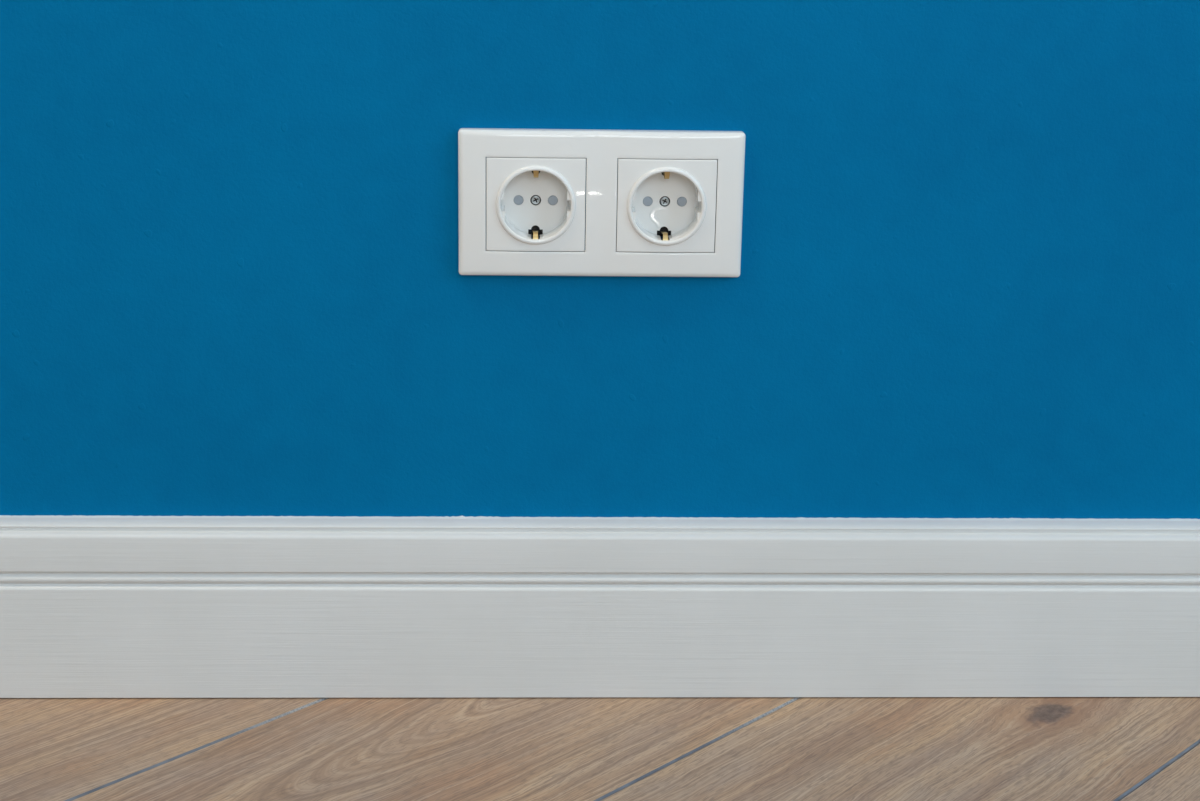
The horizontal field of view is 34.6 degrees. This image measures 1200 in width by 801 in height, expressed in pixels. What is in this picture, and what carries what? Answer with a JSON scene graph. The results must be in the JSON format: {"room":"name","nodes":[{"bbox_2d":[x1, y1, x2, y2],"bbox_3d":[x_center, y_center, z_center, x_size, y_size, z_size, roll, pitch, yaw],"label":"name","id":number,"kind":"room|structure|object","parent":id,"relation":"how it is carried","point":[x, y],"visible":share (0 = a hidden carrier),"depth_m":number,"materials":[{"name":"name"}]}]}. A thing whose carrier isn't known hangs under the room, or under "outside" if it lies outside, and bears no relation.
{"room":"room interior","nodes":[
{"label":"room interior","id":0,"kind":"room"},
{"bbox_2d":[496,165,575,244],"bbox_3d":[-0.035,-0.108,1.050,0.044,0.044,0.018,0,17,-2],"label":"socket","id":1,"kind":"object","parent":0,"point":[535,200],"depth_m":1.05,"materials":[{"name":"white plastic"}]},
{"bbox_2d":[0,0,1199,518],"bbox_3d":[0.014,-1.034,0.831,3.700,2.520,0.100,0,17,-2],"label":"wall","id":2,"kind":"structure","parent":0,"point":[967,285],"depth_m":1.06,"materials":[{"name":"blue paint"}]},
{"bbox_2d":[0,515,1199,697],"bbox_3d":[-0.003,0.120,1.113,3.468,0.107,0.016,0,17,-2],"label":"baseboard","id":3,"kind":"structure","parent":2,"relation":"attached to","point":[98,606],"depth_m":1.11,"materials":[{"name":"white wood"}]},
{"bbox_2d":[458,128,745,276],"bbox_3d":[0.000,-0.111,1.061,0.155,0.080,0.038,0,17,-2],"label":"wall socket","id":4,"kind":"object","parent":2,"relation":"attached to","point":[683,187],"visible":1,"depth_m":1.05,"materials":[{"name":"white plastic"}]},
{"bbox_2d":[0,697,1199,800],"bbox_3d":[0.065,0.622,-0.331,3.567,0.030,3.122,0,17,-2],"label":"floor","id":5,"kind":"structure","parent":0,"point":[636,748],"depth_m":1.06,"materials":[{"name":"brown wood"}]},
{"bbox_2d":[627,167,706,245],"bbox_3d":[0.036,-0.107,1.053,0.044,0.044,0.018,0,17,-2],"label":"socket","id":6,"kind":"object","parent":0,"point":[670,203],"depth_m":1.06,"materials":[{"name":"white plastic"}]}
]}

